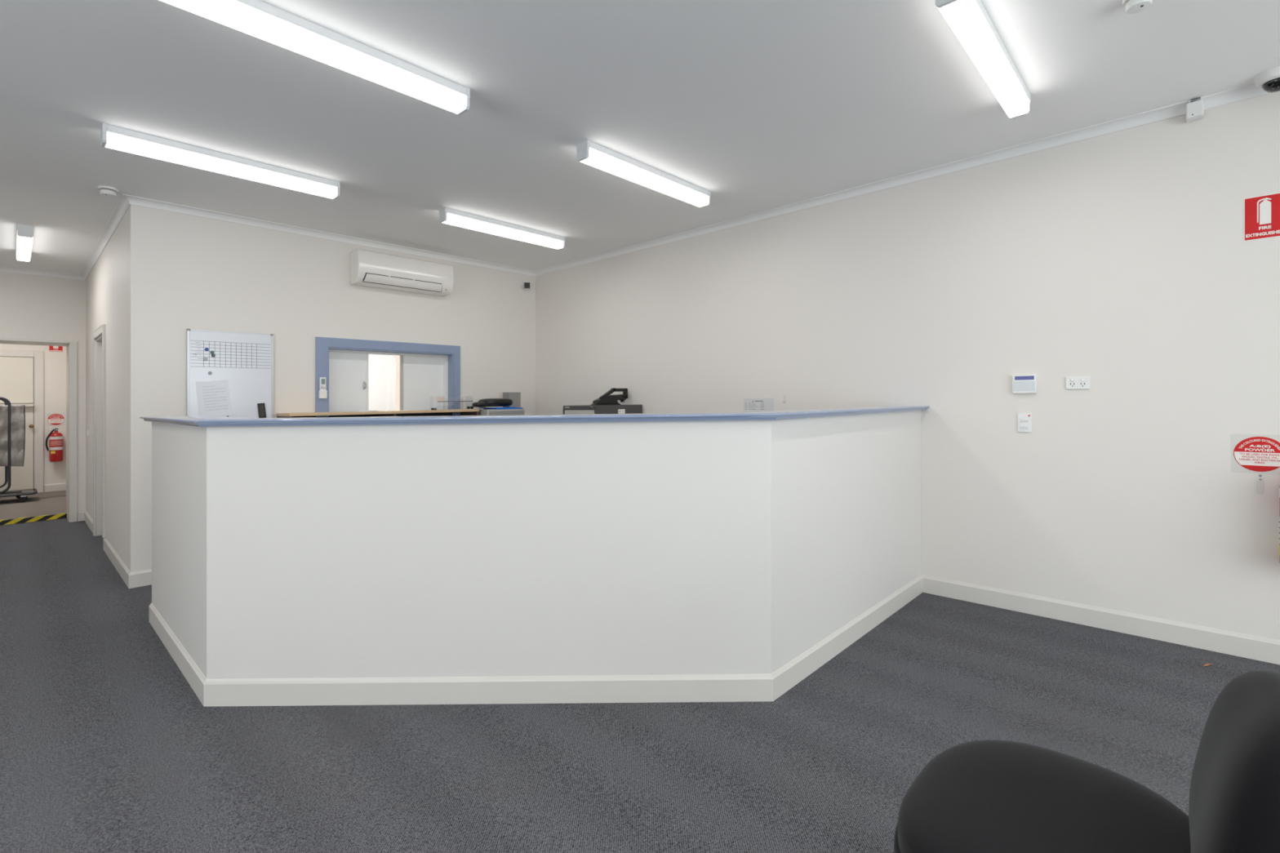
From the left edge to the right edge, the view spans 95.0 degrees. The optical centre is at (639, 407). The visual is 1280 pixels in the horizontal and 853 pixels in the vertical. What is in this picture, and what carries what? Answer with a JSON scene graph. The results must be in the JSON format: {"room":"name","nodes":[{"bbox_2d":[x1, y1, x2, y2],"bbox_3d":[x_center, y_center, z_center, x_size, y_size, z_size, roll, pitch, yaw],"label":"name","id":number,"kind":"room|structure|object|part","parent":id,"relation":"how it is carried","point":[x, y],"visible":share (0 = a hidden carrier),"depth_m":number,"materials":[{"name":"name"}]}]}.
{"room":"office reception area","nodes":[
{"label":"office reception area","id":0,"kind":"room"},
{"bbox_2d":[0,343,66,492],"bbox_3d":[-9.788,-0.033,8.140,0.100,3.038,2.950,0,0,43],"label":"wall","id":1,"kind":"structure","parent":0,"point":[54,362],"depth_m":8.95,"materials":[{"name":"beige paint"}]},
{"bbox_2d":[0,349,43,495],"bbox_3d":[-9.338,0.229,8.462,0.120,2.151,1.035,0,0,43],"label":"door","id":2,"kind":"structure","parent":1,"relation":"in","point":[21,379],"depth_m":8.74,"materials":[{"name":"paint"}]},
{"bbox_2d":[45,426,63,462],"bbox_3d":[-8.866,0.562,8.906,0.157,0.524,0.173,0,0,-4],"label":"fire extinguisher","id":3,"kind":"object","parent":1,"relation":"attached to","point":[55,449],"visible":1,"depth_m":8.85,"materials":[{"name":"red metal"}]},
{"bbox_3d":[-8.835,0.542,8.882,0.071,0.091,0.152,0,0,43],"label":"printed panel","id":4,"kind":"part","parent":3,"relation":"part of","materials":[{"name":"paper"}]},
{"bbox_2d":[44,482,66,492],"bbox_3d":[-8.920,1.224,8.988,0.012,0.122,0.285,0,0,43],"label":"baseboard","id":5,"kind":"structure","parent":1,"relation":"attached to","point":[54,486],"depth_m":8.97,"materials":[{"name":"paint"}]},
{"bbox_2d":[46,413,65,426],"bbox_3d":[-8.937,0.188,8.977,0.003,0.196,0.198,0,0,43],"label":"label","id":6,"kind":"object","parent":1,"relation":"attached to","point":[52,419],"visible":1,"depth_m":8.98,"materials":[{"name":"white"}]},
{"bbox_2d":[48,346,62,351],"bbox_3d":[-8.937,-0.947,8.977,0.003,0.193,0.144,0,0,43],"label":"sign","id":7,"kind":"object","parent":1,"relation":"attached to","point":[55,348],"visible":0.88,"depth_m":8.98,"materials":[{"name":"red plastic"}]},
{"bbox_2d":[0,271,85,511],"bbox_3d":[-7.901,-0.026,5.834,0.500,3.052,3.752,0,0,43],"label":"wall","id":8,"kind":"structure","parent":0,"point":[33,307],"depth_m":6.72,"materials":[{"name":"beige paint"}]},
{"bbox_2d":[0,337,77,522],"bbox_3d":[-7.131,0.293,6.647,0.518,2.125,1.064,0,0,43],"label":"trim","id":9,"kind":"structure","parent":8,"relation":"attached to","point":[71,346],"depth_m":6.84,"materials":[{"name":"paint"}]},
{"bbox_2d":[0,266,84,279],"bbox_3d":[-7.750,-1.491,5.591,0.052,0.116,3.602,0,0,43],"label":"trim","id":10,"kind":"structure","parent":8,"relation":"attached to","point":[8,269],"depth_m":6.64,"materials":[{"name":"white paint"}]},
{"bbox_2d":[85,210,127,567],"bbox_3d":[-5.164,-0.058,5.730,3.644,2.987,0.130,0,0,43],"label":"wall","id":11,"kind":"structure","parent":0,"point":[106,285],"depth_m":5.12,"materials":[{"name":"beige paint"}]},
{"bbox_2d":[77,510,93,533],"bbox_3d":[-6.140,1.278,6.504,1.161,0.118,0.070,0,0,43],"label":"baseboard","id":12,"kind":"structure","parent":11,"relation":"attached to","point":[82,515],"depth_m":6.76,"materials":[{"name":"paint"}]},
{"bbox_2d":[93,324,105,537],"bbox_3d":[-5.348,0.280,5.799,0.956,2.113,0.020,0,0,43],"label":"trim","id":13,"kind":"structure","parent":11,"relation":"attached to","point":[100,331],"depth_m":5.60,"materials":[{"name":"paint"}]},
{"bbox_2d":[96,334,102,536],"bbox_3d":[-5.296,0.314,5.853,0.832,2.043,0.130,0,0,43],"label":"door","id":14,"kind":"structure","parent":11,"relation":"in","point":[99,340],"depth_m":6.09,"materials":[{"name":"paint"}]},
{"bbox_2d":[80,194,130,279],"bbox_3d":[-5.149,-1.523,5.591,3.856,0.052,0.052,0,0,43],"label":"trim","id":15,"kind":"structure","parent":11,"relation":"attached to","point":[122,205],"depth_m":5.15,"materials":[{"name":"white paint"}]},
{"bbox_2d":[102,537,130,588],"bbox_3d":[-4.398,1.277,4.918,1.759,0.117,0.012,0,0,43],"label":"baseboard","id":16,"kind":"structure","parent":11,"relation":"attached to","point":[115,559],"depth_m":4.80,"materials":[{"name":"paint"}]},
{"bbox_2d":[127,204,535,572],"bbox_3d":[-2.564,-0.090,5.729,0.160,3.051,3.675,0,0,43],"label":"wall","id":17,"kind":"structure","parent":0,"point":[184,272],"depth_m":5.01,"materials":[{"name":"beige paint"}]},
{"bbox_2d":[128,568,151,588],"bbox_3d":[-2.506,1.244,5.666,0.012,0.183,3.687,0,0,43],"label":"baseboard","id":18,"kind":"structure","parent":17,"relation":"attached to","point":[140,578],"depth_m":4.36,"materials":[{"name":"paint"}]},
{"bbox_2d":[186,328,273,417],"bbox_3d":[-3.305,-0.165,4.762,0.075,0.914,0.589,0,0,43],"label":"whiteboard","id":19,"kind":"object","parent":17,"relation":"attached to","point":[244,360],"visible":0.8,"depth_m":4.80,"materials":[{"name":"white plastic"}]},
{"bbox_2d":[195,381,204,415],"bbox_3d":[-3.426,-0.065,4.663,0.001,0.282,0.175,0,0,43],"label":"paper sheet","id":20,"kind":"object","parent":19,"relation":"attached to","point":[196,382],"visible":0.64,"depth_m":4.62,"materials":[{"name":"white paper"}]},
{"bbox_2d":[197,380,231,416],"bbox_3d":[-3.397,-0.067,4.691,0.001,0.305,0.226,0,0,43],"label":"paper sheet","id":21,"kind":"object","parent":19,"relation":"attached to","point":[215,399],"visible":0.98,"depth_m":4.69,"materials":[{"name":"white paper"}]},
{"bbox_2d":[257,403,266,417],"bbox_3d":[-3.175,0.029,4.926,0.009,0.128,0.065,0,0,43],"label":"framed card","id":22,"kind":"object","parent":19,"relation":"attached to","point":[261,406],"visible":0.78,"depth_m":4.92,"materials":[{"name":"black plastic"}]},
{"bbox_2d":[259,404,264,416],"bbox_3d":[-3.172,0.029,4.923,0.001,0.095,0.040,0,0,43],"label":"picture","id":23,"kind":"object","parent":22,"relation":"attached to","point":[261,406],"depth_m":4.92},
{"bbox_2d":[122,194,535,276],"bbox_3d":[-2.505,-1.556,5.637,0.052,0.118,3.727,0,0,43],"label":"trim","id":24,"kind":"structure","parent":17,"relation":"attached to","point":[133,200],"depth_m":5.18,"materials":[{"name":"white paint"}]},
{"bbox_2d":[315,337,460,417],"bbox_3d":[-2.471,-0.230,5.815,0.182,0.847,1.420,0,0,43],"label":"window","id":25,"kind":"structure","parent":17,"relation":"in","point":[428,372],"depth_m":5.74,"materials":[{"name":"blue paint"}]},
{"bbox_2d":[318,377,327,398],"bbox_3d":[-2.844,-0.172,5.261,0.030,0.191,0.062,0,0,43],"label":"remote control","id":26,"kind":"object","parent":25,"relation":"attached to","point":[322,393],"visible":1,"depth_m":5.25,"materials":[{"name":"white plastic"}]},
{"bbox_3d":[-2.780,-0.214,5.552,0.010,0.609,0.362,0,0,43],"label":"sliding panel","id":27,"kind":"part","parent":25,"relation":"part of","materials":[{"name":"white"}]},
{"bbox_3d":[-2.266,-0.228,6.136,0.010,0.611,0.442,0,0,43],"label":"sliding panel","id":28,"kind":"part","parent":25,"relation":"part of","materials":[{"name":"white glass"}]},
{"bbox_2d":[350,248,453,296],"bbox_3d":[-2.302,-1.300,5.736,0.214,0.322,0.948,0,0,43],"label":"air conditioner","id":29,"kind":"object","parent":17,"relation":"attached to","point":[367,268],"visible":1,"depth_m":5.62,"materials":[{"name":"white plastic"}]},
{"bbox_2d":[520,281,530,289],"bbox_3d":[-1.338,-1.417,6.843,0.117,0.090,0.125,0,0,-10],"label":"security camera","id":30,"kind":"object","parent":17,"relation":"attached to","point":[526,285],"visible":1,"depth_m":6.79,"materials":[{"name":"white plastic"}]},
{"bbox_2d":[368,354,387,410],"bbox_3d":[-4.565,-0.091,7.684,0.160,3.048,3.545,0,0,43],"label":"wall","id":31,"kind":"structure","parent":0,"point":[377,363],"depth_m":8.42,"materials":[{"name":"white paint"}]},
{"bbox_2d":[387,355,395,410],"bbox_3d":[-3.472,0.189,8.713,0.044,2.182,0.535,0,0,43],"label":"trim","id":32,"kind":"structure","parent":31,"relation":"attached to","point":[391,358],"depth_m":8.55,"materials":[{"name":"white paint"}]},
{"bbox_2d":[0,0,1279,274],"bbox_3d":[-1.923,-1.600,2.708,13.307,0.235,7.537,0,0,43],"label":"ceiling","id":33,"kind":"structure","parent":0,"point":[757,105],"depth_m":3.01,"materials":[{"name":"white paint"}]},
{"bbox_2d":[15,223,33,262],"bbox_3d":[-5.634,-1.489,5.368,1.222,0.104,0.100,0,0,43],"label":"ceiling light","id":34,"kind":"object","parent":33,"relation":"attached to","point":[24,233],"visible":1,"depth_m":5.13,"materials":[{"name":"white plastic"}]},
{"bbox_2d":[16,235,33,261],"bbox_3d":[-5.634,-1.470,5.368,1.186,0.062,0.094,0,0,43],"label":"diffuser","id":35,"kind":"object","parent":34,"relation":"attached to","point":[24,242],"depth_m":5.30,"materials":[{"name":"white plastic"}]},
{"bbox_2d":[97,185,118,196],"bbox_3d":[-3.757,-1.521,4.145,0.108,0.054,0.108,0,0,43],"label":"smoke detector","id":36,"kind":"object","parent":33,"relation":"attached to","point":[108,191],"visible":1,"depth_m":4.12,"materials":[{"name":"white plastic"}]},
{"bbox_2d":[100,123,340,199],"bbox_3d":[-2.537,-1.504,3.665,0.100,0.124,1.222,0,0,43],"label":"ceiling light","id":37,"kind":"object","parent":33,"relation":"attached to","point":[113,137],"visible":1,"depth_m":3.56,"materials":[{"name":"white plastic"}]},
{"bbox_2d":[160,0,470,115],"bbox_3d":[-1.288,-1.504,2.471,0.100,0.124,1.222,0,0,43],"label":"ceiling light","id":38,"kind":"object","parent":33,"relation":"attached to","point":[259,19],"visible":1,"depth_m":2.43,"materials":[{"name":"white plastic"}]},
{"bbox_2d":[439,207,564,249],"bbox_3d":[-1.157,-1.540,5.111,0.100,0.124,1.222,0,0,43],"label":"ceiling light","id":39,"kind":"object","parent":33,"relation":"attached to","point":[446,215],"visible":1,"depth_m":5.01,"materials":[{"name":"white plastic"}]},
{"bbox_2d":[576,139,710,207],"bbox_3d":[0.071,-1.540,3.940,0.100,0.124,1.222,0,0,43],"label":"ceiling light","id":40,"kind":"object","parent":33,"relation":"attached to","point":[589,153],"visible":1,"depth_m":3.81,"materials":[{"name":"white plastic"}]},
{"bbox_2d":[935,0,1031,119],"bbox_3d":[1.542,-1.540,2.583,0.100,0.124,1.222,0,0,43],"label":"ceiling light","id":41,"kind":"object","parent":33,"relation":"attached to","point":[970,21],"visible":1,"depth_m":2.48,"materials":[{"name":"white plastic"}]},
{"bbox_2d":[1122,0,1152,13],"bbox_3d":[1.927,-1.566,2.267,0.100,0.054,0.100,0,0,43],"label":"smoke detector","id":42,"kind":"object","parent":33,"relation":"attached to","point":[1132,6],"visible":1,"depth_m":2.26,"materials":[{"name":"white plastic"}]},
{"bbox_2d":[1253,66,1279,93],"bbox_3d":[3.074,-1.570,2.829,0.156,0.089,0.156,0,0,43],"label":"dome camera","id":43,"kind":"object","parent":33,"relation":"attached to","point":[1268,80],"visible":1,"depth_m":2.82,"materials":[{"name":"white plastic"}]},
{"bbox_2d":[0,490,1279,852],"bbox_3d":[-2.966,1.385,3.681,16.160,0.235,7.537,0,0,43],"label":"floor","id":44,"kind":"structure","parent":0,"point":[107,746],"depth_m":2.31,"materials":[{"name":"carpet"}]},
{"bbox_2d":[0,396,37,502],"bbox_3d":[-8.770,0.577,7.839,0.548,1.426,0.999,0,0,43],"label":"trolley","id":45,"kind":"object","parent":44,"relation":"on","point":[21,495],"visible":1,"depth_m":7.86,"materials":[{"name":"grey metal"}]},
{"bbox_3d":[-9.019,0.499,7.879,0.026,1.267,0.718,0,0,43],"label":"frame","id":46,"kind":"part","parent":45,"relation":"part of","materials":[{"name":"grey metal"}]},
{"bbox_3d":[-8.702,0.512,7.604,0.030,1.296,0.749,0,0,43],"label":"frame","id":47,"kind":"part","parent":45,"relation":"part of","materials":[{"name":"grey metal"}]},
{"bbox_2d":[0,404,25,466],"bbox_3d":[-8.716,0.397,7.702,0.082,0.853,0.892,0,0,43],"label":"plastic sheet","id":48,"kind":"object","parent":45,"relation":"hanging from","point":[17,411],"visible":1,"depth_m":7.95,"materials":[{"name":"grey plastic"}]},
{"bbox_3d":[-8.770,1.171,7.839,0.548,0.076,0.999,0,0,43],"label":"frame","id":49,"kind":"part","parent":45,"relation":"part of","materials":[{"name":"grey metal"}]},
{"bbox_2d":[0,513,66,525],"bbox_3d":[-7.236,1.316,6.745,0.055,0.070,0.920,0,0,43],"label":"tape","id":50,"kind":"object","parent":44,"relation":"on","point":[6,522],"visible":1,"depth_m":6.86,"materials":[{"name":"yellow plastic"}]},
{"bbox_2d":[276,408,479,417],"bbox_3d":[-2.387,0.669,5.544,0.345,1.299,1.755,0,0,43],"label":"desk","id":51,"kind":"object","parent":44,"relation":"on","point":[446,411],"visible":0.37,"depth_m":5.50,"materials":[{"name":"brown wood"}]},
{"bbox_3d":[-2.979,0.697,4.915,0.337,1.243,0.020,0,0,43],"label":"panel","id":52,"kind":"part","parent":51,"relation":"part of","materials":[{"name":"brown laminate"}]},
{"bbox_3d":[-2.510,0.652,5.659,0.008,1.214,1.707,0,0,43],"label":"panel","id":53,"kind":"part","parent":51,"relation":"part of","materials":[{"name":"beige wood"}]},
{"bbox_3d":[-2.390,0.682,5.547,0.337,1.243,0.020,0,0,43],"label":"panel","id":54,"kind":"part","parent":51,"relation":"part of","materials":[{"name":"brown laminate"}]},
{"bbox_2d":[436,397,472,402],"bbox_3d":[-1.921,-0.044,5.989,0.140,0.142,0.402,0,0,43],"label":"document tray","id":55,"kind":"object","parent":51,"relation":"on","point":[440,399],"visible":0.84,"depth_m":5.86,"materials":[{"name":"clear plastic"}]},
{"bbox_3d":[-1.801,0.666,6.178,0.337,1.243,0.020,0,0,43],"label":"panel","id":56,"kind":"part","parent":51,"relation":"part of","materials":[{"name":"brown laminate"}]},
{"bbox_2d":[478,408,524,415],"bbox_3d":[-1.558,0.642,6.332,0.462,1.250,0.465,0,0,43],"label":"filing cabinet","id":57,"kind":"object","parent":44,"relation":"on","point":[482,411],"visible":0.1,"depth_m":6.15,"materials":[{"name":"grey metal"}]},
{"bbox_2d":[479,406,523,409],"bbox_3d":[-1.504,0.009,6.282,0.270,0.027,0.415,0,0,43],"label":"document folder","id":58,"kind":"object","parent":57,"relation":"on","point":[485,407],"visible":0.99,"depth_m":6.17,"materials":[{"name":"blue plastic"}]},
{"bbox_2d":[471,398,512,407],"bbox_3d":[-1.576,-0.048,6.226,0.240,0.094,0.455,0,0,43],"label":"case","id":59,"kind":"object","parent":58,"relation":"on","point":[484,402],"visible":0.97,"depth_m":6.14,"materials":[{"name":"black"}]},
{"bbox_3d":[-1.401,0.230,6.189,0.012,0.392,0.420,0,0,43],"label":"drawer","id":60,"kind":"part","parent":57,"relation":"part of","materials":[{"name":"grey metal"}]},
{"bbox_2d":[502,391,520,407],"bbox_3d":[-1.428,-0.074,6.532,0.124,0.185,0.159,0,0,43],"label":"storage box","id":61,"kind":"object","parent":57,"relation":"on","point":[515,397],"visible":0.75,"depth_m":6.49,"materials":[{"name":"grey plastic"}]},
{"bbox_3d":[-1.428,-0.154,6.532,0.124,0.025,0.159,0,0,43],"label":"lid","id":62,"kind":"part","parent":61,"relation":"part of","materials":[{"name":"grey plastic"}]},
{"bbox_2d":[139,405,929,706],"bbox_3d":[-0.525,0.663,3.247,5.099,1.345,1.534,0,0,-4],"label":"reception counter","id":63,"kind":"object","parent":44,"relation":"on","point":[715,557],"depth_m":2.62,"materials":[{"name":"paint"}]},
{"bbox_3d":[-0.519,1.244,3.214,5.020,0.183,1.355,0,0,-3],"label":"baseboard","id":64,"kind":"part","parent":63,"relation":"part of","materials":[{"name":"paint"}]},
{"bbox_2d":[563,404,642,414],"bbox_3d":[-0.365,0.618,5.736,0.467,1.287,0.639,0,0,43],"label":"filing cabinet","id":65,"kind":"object","parent":44,"relation":"on","point":[584,409],"visible":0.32,"depth_m":5.55,"materials":[{"name":"grey metal"}]},
{"bbox_3d":[-0.569,0.224,5.517,0.421,0.395,0.012,0,0,43],"label":"drawer","id":66,"kind":"part","parent":65,"relation":"part of","materials":[{"name":"grey metal"}]},
{"bbox_3d":[-0.570,0.618,5.516,0.467,1.266,0.014,0,0,43],"label":"frame","id":67,"kind":"part","parent":65,"relation":"part of","materials":[{"name":"grey metal"}]},
{"bbox_2d":[590,387,627,405],"bbox_3d":[-0.290,-0.104,5.773,0.100,0.174,0.445,0,0,43],"label":"hole punch","id":68,"kind":"object","parent":65,"relation":"on","point":[605,399],"visible":0.98,"depth_m":5.74,"materials":[{"name":"black plastic"}]},
{"bbox_3d":[-0.258,-0.123,5.800,0.040,0.136,0.362,0,0,43],"label":"loop handle","id":69,"kind":"part","parent":68,"relation":"part of","materials":[{"name":"black plastic"}]},
{"bbox_2d":[893,670,1279,852],"bbox_3d":[0.897,0.901,1.145,0.717,0.852,0.626,0,0,43],"label":"chair","id":70,"kind":"object","parent":44,"relation":"on","point":[988,796],"visible":1,"depth_m":1.15,"materials":[{"name":"black fabric"}]},
{"bbox_3d":[0.839,0.888,1.200,0.536,0.127,0.606,0,0,43],"label":"seat","id":71,"kind":"part","parent":70,"relation":"part of","materials":[{"name":"black fabric"}]},
{"bbox_3d":[1.063,0.688,0.991,0.199,0.426,0.500,0,0,43],"label":"backrest","id":72,"kind":"part","parent":70,"relation":"part of","materials":[{"name":"black fabric"}]},
{"bbox_2d":[535,90,1279,640],"bbox_3d":[1.049,-0.124,4.980,12.060,2.988,0.160,0,0,43],"label":"wall","id":73,"kind":"structure","parent":0,"point":[1122,260],"depth_m":3.58,"materials":[{"name":"beige paint"}]},
{"bbox_2d":[743,398,773,412],"bbox_3d":[0.994,0.028,4.921,0.290,0.205,0.002,0,0,43],"label":"paper notice","id":74,"kind":"object","parent":73,"relation":"attached to","point":[750,405],"visible":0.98,"depth_m":4.92,"materials":[{"name":"white paper"}]},
{"bbox_2d":[782,395,786,403],"bbox_3d":[1.165,-0.062,4.745,0.020,0.065,0.026,0,0,43],"label":"wall hook","id":75,"kind":"object","parent":73,"relation":"attached to","point":[784,396],"visible":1,"depth_m":4.75,"materials":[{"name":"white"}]},
{"bbox_2d":[534,83,1272,276],"bbox_3d":[2.021,-1.589,3.928,9.003,0.052,0.052,0,0,43],"label":"trim","id":76,"kind":"structure","parent":73,"relation":"attached to","point":[1251,91],"depth_m":3.86,"materials":[{"name":"white paint"}]},
{"bbox_2d":[1012,374,1036,393],"bbox_3d":[2.371,-0.142,3.619,0.126,0.115,0.028,0,0,43],"label":"alarm keypad","id":77,"kind":"object","parent":73,"relation":"attached to","point":[1021,384],"visible":1,"depth_m":3.61,"materials":[{"name":"white plastic"}]},
{"bbox_2d":[1017,413,1031,432],"bbox_3d":[2.374,0.097,3.623,0.074,0.117,0.017,0,0,43],"label":"light switch","id":78,"kind":"object","parent":73,"relation":"attached to","point":[1024,420],"visible":1,"depth_m":3.62,"materials":[{"name":"white plastic"}]},
{"bbox_3d":[2.372,0.104,3.621,0.048,0.073,0.002,0,0,43],"label":"plate","id":79,"kind":"part","parent":78,"relation":"part of","materials":[{"name":"white plastic"}]},
{"bbox_2d":[1066,376,1089,389],"bbox_3d":[2.568,-0.142,3.442,0.114,0.073,0.017,0,0,43],"label":"power outlet","id":80,"kind":"object","parent":73,"relation":"attached to","point":[1078,382],"visible":1,"depth_m":3.44,"materials":[{"name":"white plastic"}]},
{"bbox_2d":[921,574,1279,665],"bbox_3d":[2.035,1.212,3.943,9.003,0.117,0.012,0,0,43],"label":"baseboard","id":81,"kind":"structure","parent":73,"relation":"attached to","point":[1233,643],"depth_m":3.32,"materials":[{"name":"paint"}]},
{"bbox_2d":[1186,97,1203,122],"bbox_3d":[2.911,-1.562,3.079,0.068,0.102,0.067,0,0,43],"label":"sensor","id":82,"kind":"object","parent":73,"relation":"attached to","point":[1194,108],"visible":1,"depth_m":3.06,"materials":[{"name":"white plastic"}]},
{"bbox_2d":[1231,434,1279,475],"bbox_3d":[3.111,0.236,2.945,0.205,0.197,0.003,0,0,43],"label":"label","id":83,"kind":"object","parent":73,"relation":"attached to","point":[1250,453],"visible":1,"depth_m":2.95,"materials":[{"name":"white"}]},
{"bbox_2d":[1257,474,1263,493],"bbox_3d":[3.111,0.387,2.942,0.024,0.097,0.006,0,0,43],"label":"wall bracket","id":84,"kind":"object","parent":73,"relation":"attached to","point":[1260,483],"visible":1,"depth_m":2.94,"materials":[{"name":"silver metal"}]},
{"bbox_3d":[3.113,0.403,2.944,0.024,0.065,0.002,0,0,43],"label":"plate","id":85,"kind":"part","parent":84,"relation":"part of","materials":[{"name":"white"}]},
{"bbox_2d":[1244,192,1279,241],"bbox_3d":[3.123,-0.952,2.933,0.146,0.220,0.004,0,0,43],"label":"sign","id":86,"kind":"object","parent":73,"relation":"attached to","point":[1262,212],"visible":1,"depth_m":2.94,"materials":[{"name":"red plastic"}]},
{"bbox_2d":[1279,486,1279,562],"bbox_3d":[3.147,0.506,2.764,0.175,0.525,0.190,0,0,-2],"label":"fire extinguisher","id":87,"kind":"object","parent":73,"relation":"attached to","point":[1279,486],"visible":1,"depth_m":2.82,"materials":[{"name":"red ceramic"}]},
{"label":"outside","id":88,"kind":"structure","parent":0,"visible":0},
{"bbox_2d":[395,355,399,410],"bbox_3d":[-5.013,-0.285,10.899,0.200,3.370,3.900,0,0,43],"label":"wall","id":89,"kind":"structure","parent":88,"point":[397,357],"depth_m":11.18,"materials":[{"name":"white paint"}]}
]}

